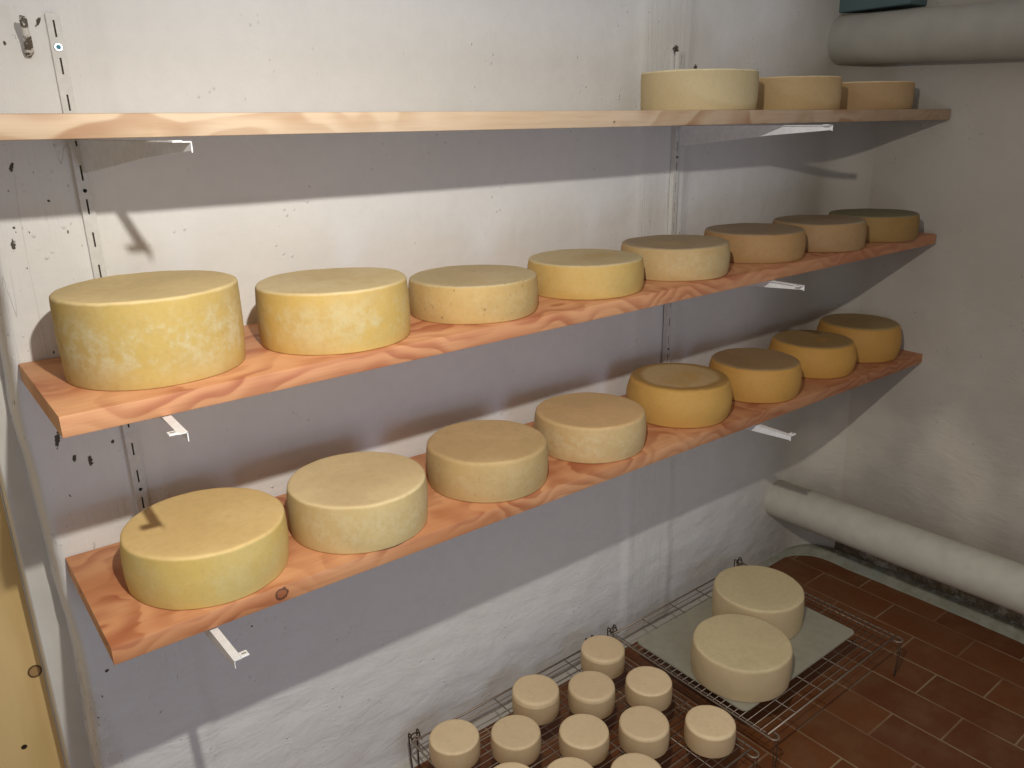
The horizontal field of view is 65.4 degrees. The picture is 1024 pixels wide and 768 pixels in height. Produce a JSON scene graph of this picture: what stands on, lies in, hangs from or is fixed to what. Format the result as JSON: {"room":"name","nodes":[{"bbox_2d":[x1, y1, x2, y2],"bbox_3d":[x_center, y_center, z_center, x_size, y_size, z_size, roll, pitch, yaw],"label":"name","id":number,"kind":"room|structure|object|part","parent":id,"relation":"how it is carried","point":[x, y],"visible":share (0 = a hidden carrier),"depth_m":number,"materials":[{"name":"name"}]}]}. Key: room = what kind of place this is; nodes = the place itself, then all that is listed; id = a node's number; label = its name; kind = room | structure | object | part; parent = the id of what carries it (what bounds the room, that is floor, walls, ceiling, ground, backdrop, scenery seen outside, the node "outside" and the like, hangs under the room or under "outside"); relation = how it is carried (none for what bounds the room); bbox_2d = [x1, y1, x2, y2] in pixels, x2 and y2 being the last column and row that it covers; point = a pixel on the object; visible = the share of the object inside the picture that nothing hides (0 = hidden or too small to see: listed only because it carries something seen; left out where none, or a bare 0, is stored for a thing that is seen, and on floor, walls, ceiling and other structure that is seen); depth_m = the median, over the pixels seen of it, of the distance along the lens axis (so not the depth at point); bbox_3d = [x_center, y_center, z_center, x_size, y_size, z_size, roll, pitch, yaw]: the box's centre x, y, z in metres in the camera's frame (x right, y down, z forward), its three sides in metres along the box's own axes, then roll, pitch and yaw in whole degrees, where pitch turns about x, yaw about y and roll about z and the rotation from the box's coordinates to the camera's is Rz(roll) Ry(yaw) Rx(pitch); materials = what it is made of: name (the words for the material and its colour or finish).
{"room":"cheese aging cellar","nodes":[
{"label":"cheese aging cellar","id":0,"kind":"room"},
{"bbox_2d":[0,0,884,767],"bbox_3d":[0.149,-0.259,1.896,2.344,2.299,0.108,-13,22,-33],"label":"wall","id":1,"kind":"structure","parent":0,"point":[339,674],"depth_m":1.67,"materials":[{"name":"white paint"}]},
{"bbox_2d":[19,15,33,57],"bbox_3d":[-0.677,-0.484,1.113,0.012,0.052,0.053,-11,21,-29],"label":"peg","id":2,"kind":"object","parent":1,"relation":"attached to","point":[28,44],"visible":1,"depth_m":1.10,"materials":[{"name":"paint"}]},
{"bbox_2d":[0,492,65,767],"bbox_3d":[-1.256,0.042,1.088,0.868,2.226,0.020,-15,22,-36],"label":"door","id":3,"kind":"structure","parent":1,"relation":"in","point":[29,738],"depth_m":1.51,"materials":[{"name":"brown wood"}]},
{"bbox_2d":[0,354,92,767],"bbox_3d":[-0.875,-0.069,1.351,0.080,2.310,0.152,-15,22,-36],"label":"trim","id":4,"kind":"structure","parent":1,"relation":"attached to","point":[47,616],"depth_m":1.43,"materials":[{"name":"white wood"}]},
{"bbox_2d":[44,13,149,512],"bbox_3d":[-0.645,-0.056,1.292,0.025,0.993,0.015,-15,22,-36],"label":"upright","id":5,"kind":"object","parent":1,"relation":"attached to","point":[52,21],"visible":0.58,"depth_m":1.21,"materials":[{"name":"white metal"}]},
{"bbox_2d":[71,139,192,172],"bbox_3d":[-0.516,-0.299,1.058,0.023,0.050,0.389,-18,25,-42],"label":"shelf bracket","id":6,"kind":"object","parent":5,"relation":"attached to","point":[96,155],"visible":1,"depth_m":1.08,"materials":[{"name":"white metal"}]},
{"bbox_2d":[159,415,188,440],"bbox_3d":[-0.530,0.040,1.149,0.023,0.050,0.389,-14,21,-34],"label":"shelf bracket","id":7,"kind":"object","parent":5,"relation":"attached to","point":[178,429],"visible":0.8,"depth_m":1.01,"materials":[{"name":"white metal"}]},
{"bbox_2d":[204,627,249,668],"bbox_3d":[-0.503,0.360,1.268,0.023,0.050,0.393,-15,23,-37],"label":"shelf bracket","id":8,"kind":"object","parent":5,"relation":"attached to","point":[215,635],"visible":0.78,"depth_m":1.15,"materials":[{"name":"white metal"}]},
{"bbox_2d":[0,109,950,140],"bbox_3d":[-0.015,-0.488,1.478,2.890,0.031,0.307,-15,22,-36],"label":"shelf board","id":9,"kind":"object","parent":1,"relation":"attached to","point":[40,126],"visible":1,"depth_m":1.16,"materials":[{"name":"brown wood"}]},
{"bbox_2d":[640,68,758,109],"bbox_3d":[0.416,-0.653,1.780,0.258,0.083,0.255,-15,23,-36],"label":"cheese wheel","id":10,"kind":"object","parent":9,"relation":"on","point":[712,88],"visible":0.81,"depth_m":1.67,"materials":[{"name":"beige food"}]},
{"bbox_2d":[756,76,842,109],"bbox_3d":[0.690,-0.721,1.984,0.242,0.077,0.242,-15,23,-36],"label":"cheese wheel","id":11,"kind":"object","parent":9,"relation":"on","point":[778,92],"visible":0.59,"depth_m":1.88,"materials":[{"name":"beige food"}]},
{"bbox_2d":[840,81,914,108],"bbox_3d":[0.971,-0.789,2.188,0.239,0.071,0.238,-15,23,-36],"label":"cheese wheel","id":12,"kind":"object","parent":9,"relation":"on","point":[857,94],"visible":0.61,"depth_m":2.09,"materials":[{"name":"beige food"}]},
{"bbox_2d":[19,232,935,437],"bbox_3d":[0.235,-0.218,1.758,2.261,0.042,0.320,-15,22,-36],"label":"shelf board","id":13,"kind":"object","parent":1,"relation":"attached to","point":[72,410],"visible":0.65,"depth_m":1.22,"materials":[{"name":"brown wood"}]},
{"bbox_2d":[49,270,245,390],"bbox_3d":[-0.524,-0.086,1.165,0.251,0.122,0.251,-15,22,-36],"label":"cheese wheel","id":14,"kind":"object","parent":13,"relation":"on","point":[157,329],"visible":1,"depth_m":1.07,"materials":[{"name":"yellow food"}]},
{"bbox_2d":[255,267,409,355],"bbox_3d":[-0.292,-0.125,1.310,0.245,0.096,0.246,-15,22,-36],"label":"cheese wheel","id":15,"kind":"object","parent":13,"relation":"on","point":[330,311],"visible":1,"depth_m":1.22,"materials":[{"name":"yellow food"}]},
{"bbox_2d":[408,265,537,324],"bbox_3d":[-0.071,-0.170,1.478,0.239,0.068,0.240,-15,22,-36],"label":"cheese wheel","id":16,"kind":"object","parent":13,"relation":"on","point":[460,294],"visible":0.98,"depth_m":1.39,"materials":[{"name":"beige food"}]},
{"bbox_2d":[527,249,643,299],"bbox_3d":[0.151,-0.230,1.646,0.238,0.068,0.240,-15,22,-36],"label":"cheese wheel","id":17,"kind":"object","parent":13,"relation":"on","point":[566,274],"visible":0.91,"depth_m":1.56,"materials":[{"name":"beige food"}]},
{"bbox_2d":[621,235,729,280],"bbox_3d":[0.368,-0.288,1.804,0.244,0.071,0.242,-15,22,-36],"label":"cheese wheel","id":18,"kind":"object","parent":13,"relation":"on","point":[665,257],"visible":0.78,"depth_m":1.71,"materials":[{"name":"beige food"}]},
{"bbox_2d":[704,223,805,263],"bbox_3d":[0.603,-0.354,1.990,0.245,0.070,0.244,-15,22,-36],"label":"cheese wheel","id":19,"kind":"object","parent":13,"relation":"on","point":[750,243],"visible":0.86,"depth_m":1.89,"materials":[{"name":"beige food"}]},
{"bbox_2d":[772,215,866,252],"bbox_3d":[0.812,-0.402,2.117,0.234,0.072,0.236,-15,22,-36],"label":"cheese wheel","id":20,"kind":"object","parent":13,"relation":"on","point":[824,233],"visible":0.83,"depth_m":2.02,"materials":[{"name":"beige food"}]},
{"bbox_2d":[828,208,919,242],"bbox_3d":[1.020,-0.451,2.257,0.238,0.070,0.241,-15,22,-36],"label":"cheese wheel","id":21,"kind":"object","parent":13,"relation":"on","point":[883,225],"visible":0.69,"depth_m":2.16,"materials":[{"name":"beige food"}]},
{"bbox_2d":[65,349,922,664],"bbox_3d":[0.261,0.111,1.887,2.304,0.047,0.311,-15,22,-36],"label":"shelf board","id":22,"kind":"object","parent":1,"relation":"attached to","point":[128,628],"visible":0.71,"depth_m":1.35,"materials":[{"name":"brown wood"}]},
{"bbox_2d":[120,488,288,609],"bbox_3d":[-0.487,0.255,1.276,0.250,0.086,0.250,-14,22,-36],"label":"cheese wheel","id":23,"kind":"object","parent":22,"relation":"on","point":[199,549],"visible":1,"depth_m":1.20,"materials":[{"name":"yellow food"}]},
{"bbox_2d":[286,451,427,553],"bbox_3d":[-0.274,0.205,1.423,0.247,0.087,0.247,-14,22,-36],"label":"cheese wheel","id":24,"kind":"object","parent":22,"relation":"on","point":[369,501],"visible":1,"depth_m":1.35,"materials":[{"name":"beige food"}]},
{"bbox_2d":[426,420,547,502],"bbox_3d":[-0.049,0.149,1.597,0.245,0.083,0.244,-14,22,-36],"label":"cheese wheel","id":25,"kind":"object","parent":22,"relation":"on","point":[475,461],"visible":1,"depth_m":1.52,"materials":[{"name":"beige food"}]},
{"bbox_2d":[534,392,645,463],"bbox_3d":[0.172,0.092,1.769,0.248,0.081,0.248,-14,22,-36],"label":"cheese wheel","id":26,"kind":"object","parent":22,"relation":"on","point":[584,427],"visible":0.94,"depth_m":1.69,"materials":[{"name":"beige food"}]},
{"bbox_2d":[626,363,732,427],"bbox_3d":[0.408,0.023,1.954,0.256,0.095,0.257,-14,22,-36],"label":"cheese wheel","id":27,"kind":"object","parent":22,"relation":"on","point":[671,395],"visible":0.88,"depth_m":1.86,"materials":[{"name":"yellow food"}]},
{"bbox_2d":[709,348,801,403],"bbox_3d":[0.640,-0.026,2.108,0.240,0.090,0.239,-14,22,-36],"label":"cheese wheel","id":28,"kind":"object","parent":22,"relation":"on","point":[755,375],"visible":0.83,"depth_m":2.02,"materials":[{"name":"yellow food"}]},
{"bbox_2d":[768,330,856,378],"bbox_3d":[0.864,-0.089,2.297,0.239,0.090,0.238,-14,22,-36],"label":"cheese wheel","id":29,"kind":"object","parent":22,"relation":"on","point":[820,354],"visible":0.79,"depth_m":2.21,"materials":[{"name":"food"}]},
{"bbox_2d":[816,313,901,362],"bbox_3d":[1.057,-0.144,2.439,0.242,0.104,0.242,-14,22,-36],"label":"cheese wheel","id":30,"kind":"object","parent":22,"relation":"on","point":[877,339],"visible":0.82,"depth_m":2.34,"materials":[{"name":"yellow food"}]},
{"bbox_2d":[662,51,683,362],"bbox_3d":[0.415,-0.332,2.083,0.023,0.993,0.014,-15,22,-36],"label":"upright","id":31,"kind":"object","parent":1,"relation":"attached to","point":[679,56],"visible":0.48,"depth_m":2.04,"materials":[{"name":"white metal"}]},
{"bbox_2d":[678,124,832,145],"bbox_3d":[0.546,-0.574,1.846,0.023,0.050,0.394,-17,24,-40],"label":"shelf bracket","id":32,"kind":"object","parent":31,"relation":"attached to","point":[689,135],"visible":0.96,"depth_m":1.88,"materials":[{"name":"white metal"}]},
{"bbox_2d":[746,424,795,440],"bbox_3d":[0.551,0.097,2.055,0.023,0.050,0.395,-14,22,-35],"label":"shelf bracket","id":33,"kind":"object","parent":31,"relation":"attached to","point":[760,428],"visible":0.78,"depth_m":1.94,"materials":[{"name":"white metal"}]},
{"bbox_2d":[748,280,804,290],"bbox_3d":[0.531,-0.242,1.936,0.023,0.050,0.394,-13,21,-33],"label":"shelf bracket","id":34,"kind":"object","parent":31,"relation":"attached to","point":[772,283],"visible":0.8,"depth_m":1.83,"materials":[{"name":"white metal"}]},
{"bbox_2d":[765,480,1023,614],"bbox_3d":[1.551,0.614,1.933,0.129,0.159,2.122,-15,22,-36],"label":"pipe","id":35,"kind":"object","parent":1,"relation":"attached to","point":[993,578],"visible":1,"depth_m":2.34,"materials":[{"name":"white plastic"}]},
{"bbox_2d":[414,555,1023,767],"bbox_3d":[0.335,1.214,1.099,4.000,0.060,3.100,-15,22,-36],"label":"floor","id":36,"kind":"structure","parent":0,"point":[954,698],"depth_m":2.12,"materials":[{"name":"ceramic"}]},
{"bbox_2d":[408,635,759,767],"bbox_3d":[0.161,0.875,1.842,0.595,0.132,0.553,-15,22,-36],"label":"wire rack","id":37,"kind":"object","parent":36,"relation":"on","point":[573,654],"visible":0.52,"depth_m":1.87,"materials":[{"name":"silver metal"}]},
{"bbox_3d":[-0.226,0.871,1.877,0.031,0.132,0.019,-15,22,-36],"label":"leg","id":38,"kind":"part","parent":37,"relation":"part of","materials":[{"name":"grey metal"}]},
{"bbox_3d":[-0.060,0.887,1.659,0.028,0.005,0.546,-15,22,-36],"label":"rail","id":39,"kind":"part","parent":37,"relation":"part of","materials":[{"name":"metal"}]},
{"bbox_2d":[429,719,479,767],"bbox_3d":[-0.129,0.812,1.795,0.116,0.053,0.115,-15,22,-36],"label":"cheese","id":40,"kind":"object","parent":37,"relation":"on","point":[453,743],"visible":1,"depth_m":1.77,"materials":[{"name":"beige food"}]},
{"bbox_3d":[0.001,0.768,2.017,0.581,0.005,0.005,-15,22,-36],"label":"rail","id":41,"kind":"part","parent":37,"relation":"part of","materials":[{"name":"metal"}]},
{"bbox_2d":[494,762,528,767],"bbox_3d":[-0.001,0.851,1.667,0.116,0.053,0.115,-15,22,-36],"label":"cheese","id":42,"kind":"object","parent":37,"relation":"on","point":[507,764],"visible":1,"depth_m":1.70,"materials":[{"name":"beige food"}]},
{"bbox_2d":[491,715,540,765],"bbox_3d":[0.009,0.806,1.806,0.115,0.052,0.115,-15,22,-36],"label":"cheese","id":43,"kind":"object","parent":37,"relation":"on","point":[514,738],"visible":0.95,"depth_m":1.78,"materials":[{"name":"beige food"}]},
{"bbox_2d":[512,674,559,725],"bbox_3d":[0.057,0.761,1.926,0.115,0.064,0.115,-15,22,-36],"label":"cheese","id":44,"kind":"object","parent":37,"relation":"on","point":[536,697],"visible":0.91,"depth_m":1.89,"materials":[{"name":"beige food"}]},
{"bbox_2d":[547,757,592,767],"bbox_3d":[0.123,0.845,1.679,0.115,0.053,0.115,-15,22,-36],"label":"cheese","id":45,"kind":"object","parent":37,"relation":"on","point":[565,762],"visible":1,"depth_m":1.70,"materials":[{"name":"beige food"}]},
{"bbox_2d":[559,714,609,765],"bbox_3d":[0.163,0.803,1.804,0.115,0.053,0.115,-15,22,-36],"label":"cheese","id":46,"kind":"object","parent":37,"relation":"on","point":[585,737],"visible":0.9,"depth_m":1.78,"materials":[{"name":"beige food"}]},
{"bbox_2d":[568,671,614,718],"bbox_3d":[0.193,0.755,1.940,0.115,0.060,0.114,-15,22,-36],"label":"cheese","id":47,"kind":"object","parent":37,"relation":"on","point":[589,692],"visible":0.92,"depth_m":1.91,"materials":[{"name":"beige food"}]},
{"bbox_2d":[580,635,624,678],"bbox_3d":[0.236,0.710,2.076,0.115,0.060,0.115,-15,22,-36],"label":"cheese","id":48,"kind":"object","parent":37,"relation":"on","point":[604,654],"visible":0.91,"depth_m":2.04,"materials":[{"name":"beige food"}]},
{"bbox_2d":[611,753,660,767],"bbox_3d":[0.263,0.840,1.686,0.115,0.053,0.115,-15,22,-36],"label":"cheese","id":49,"kind":"object","parent":37,"relation":"on","point":[629,760],"visible":1,"depth_m":1.70,"materials":[{"name":"beige food"}]},
{"bbox_2d":[618,706,669,758],"bbox_3d":[0.301,0.793,1.820,0.116,0.057,0.116,-15,22,-36],"label":"cheese","id":50,"kind":"object","parent":37,"relation":"on","point":[645,730],"visible":0.98,"depth_m":1.79,"materials":[{"name":"beige food"}]},
{"bbox_2d":[625,666,671,711],"bbox_3d":[0.336,0.749,1.961,0.115,0.054,0.115,-15,22,-36],"label":"cheese","id":51,"kind":"object","parent":37,"relation":"on","point":[649,686],"visible":0.93,"depth_m":1.93,"materials":[{"name":"beige food"}]},
{"bbox_3d":[0.382,0.772,1.989,0.028,0.005,0.546,-15,22,-36],"label":"rail","id":52,"kind":"part","parent":37,"relation":"part of","materials":[{"name":"metal"}]},
{"bbox_2d":[684,705,735,758],"bbox_3d":[0.451,0.791,1.820,0.115,0.056,0.115,-15,22,-36],"label":"cheese","id":53,"kind":"object","parent":37,"relation":"on","point":[709,731],"visible":1,"depth_m":1.79,"materials":[{"name":"beige food"}]},
{"bbox_3d":[0.315,0.884,1.637,0.581,0.005,0.005,-15,22,-36],"label":"rail","id":54,"kind":"part","parent":37,"relation":"part of","materials":[{"name":"metal"}]},
{"bbox_2d":[607,557,902,767],"bbox_3d":[0.670,0.743,2.221,0.602,0.132,0.547,-15,22,-36],"label":"wire rack","id":55,"kind":"object","parent":36,"relation":"on","point":[613,631],"visible":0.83,"depth_m":2.12,"materials":[{"name":"silver metal"}]},
{"bbox_3d":[0.282,0.741,2.252,0.031,0.132,0.019,-15,22,-36],"label":"leg","id":56,"kind":"part","parent":55,"relation":"part of","materials":[{"name":"grey metal"}]},
{"bbox_3d":[0.513,0.636,2.393,0.588,0.005,0.005,-15,22,-36],"label":"rail","id":57,"kind":"part","parent":55,"relation":"part of","materials":[{"name":"metal"}]},
{"bbox_3d":[0.447,0.756,2.036,0.028,0.005,0.540,-15,22,-36],"label":"rail","id":58,"kind":"part","parent":55,"relation":"part of","materials":[{"name":"metal"}]},
{"bbox_3d":[0.731,0.624,2.586,0.031,0.132,0.019,-15,22,-36],"label":"leg","id":59,"kind":"part","parent":55,"relation":"part of","materials":[{"name":"grey metal"}]},
{"bbox_2d":[638,598,853,710],"bbox_3d":[0.644,0.695,2.192,0.500,0.004,0.360,-15,22,-36],"label":"board","id":60,"kind":"object","parent":55,"relation":"on","point":[818,635],"visible":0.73,"depth_m":2.17,"materials":[{"name":"white plastic"}]},
{"bbox_2d":[690,614,792,702],"bbox_3d":[0.586,0.695,2.041,0.251,0.090,0.252,-15,22,-36],"label":"cheese wheel","id":61,"kind":"object","parent":60,"relation":"on","point":[736,657],"visible":1,"depth_m":1.98,"materials":[{"name":"beige food"}]},
{"bbox_2d":[712,565,804,638],"bbox_3d":[0.695,0.617,2.260,0.249,0.100,0.249,-15,22,-36],"label":"cheese wheel","id":62,"kind":"object","parent":60,"relation":"on","point":[767,594],"visible":0.87,"depth_m":2.21,"materials":[{"name":"beige food"}]},
{"bbox_3d":[0.608,0.871,1.859,0.015,0.114,0.013,-15,22,-36],"label":"leg","id":63,"kind":"part","parent":55,"relation":"part of","materials":[{"name":"grey metal"}]},
{"bbox_3d":[0.895,0.639,2.370,0.028,0.005,0.540,-15,22,-36],"label":"rail","id":64,"kind":"part","parent":55,"relation":"part of","materials":[{"name":"metal"}]},
{"bbox_3d":[0.823,0.751,2.018,0.588,0.005,0.005,-15,22,-36],"label":"rail","id":65,"kind":"part","parent":55,"relation":"part of","materials":[{"name":"metal"}]},
{"bbox_3d":[1.056,0.754,2.193,0.015,0.114,0.013,-15,22,-36],"label":"leg","id":66,"kind":"part","parent":55,"relation":"part of","materials":[{"name":"grey metal"}]},
{"bbox_2d":[834,0,1023,625],"bbox_3d":[1.738,-0.237,1.734,0.043,2.300,2.018,-15,22,-36],"label":"wall","id":67,"kind":"structure","parent":0,"point":[935,445],"depth_m":2.34,"materials":[{"name":"paint"}]},
{"bbox_2d":[393,544,1023,767],"bbox_3d":[0.794,1.031,1.497,2.320,0.025,2.048,-15,22,-36],"label":"baseboard","id":68,"kind":"structure","parent":67,"relation":"attached to","point":[1004,626],"depth_m":2.53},
{"bbox_2d":[828,0,1023,64],"bbox_3d":[1.618,-0.736,1.573,0.138,0.209,2.125,-15,22,-36],"label":"pipe","id":69,"kind":"object","parent":67,"relation":"attached to","point":[989,30],"visible":0.98,"depth_m":2.10,"materials":[{"name":"paint"}]},
{"bbox_2d":[839,0,926,12],"bbox_3d":[1.053,-1.118,2.249,0.115,0.116,0.210,-15,22,-36],"label":"box","id":70,"kind":"object","parent":69,"relation":"on","point":[846,6],"visible":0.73,"depth_m":2.24,"materials":[{"name":"teal paint"}]}
]}

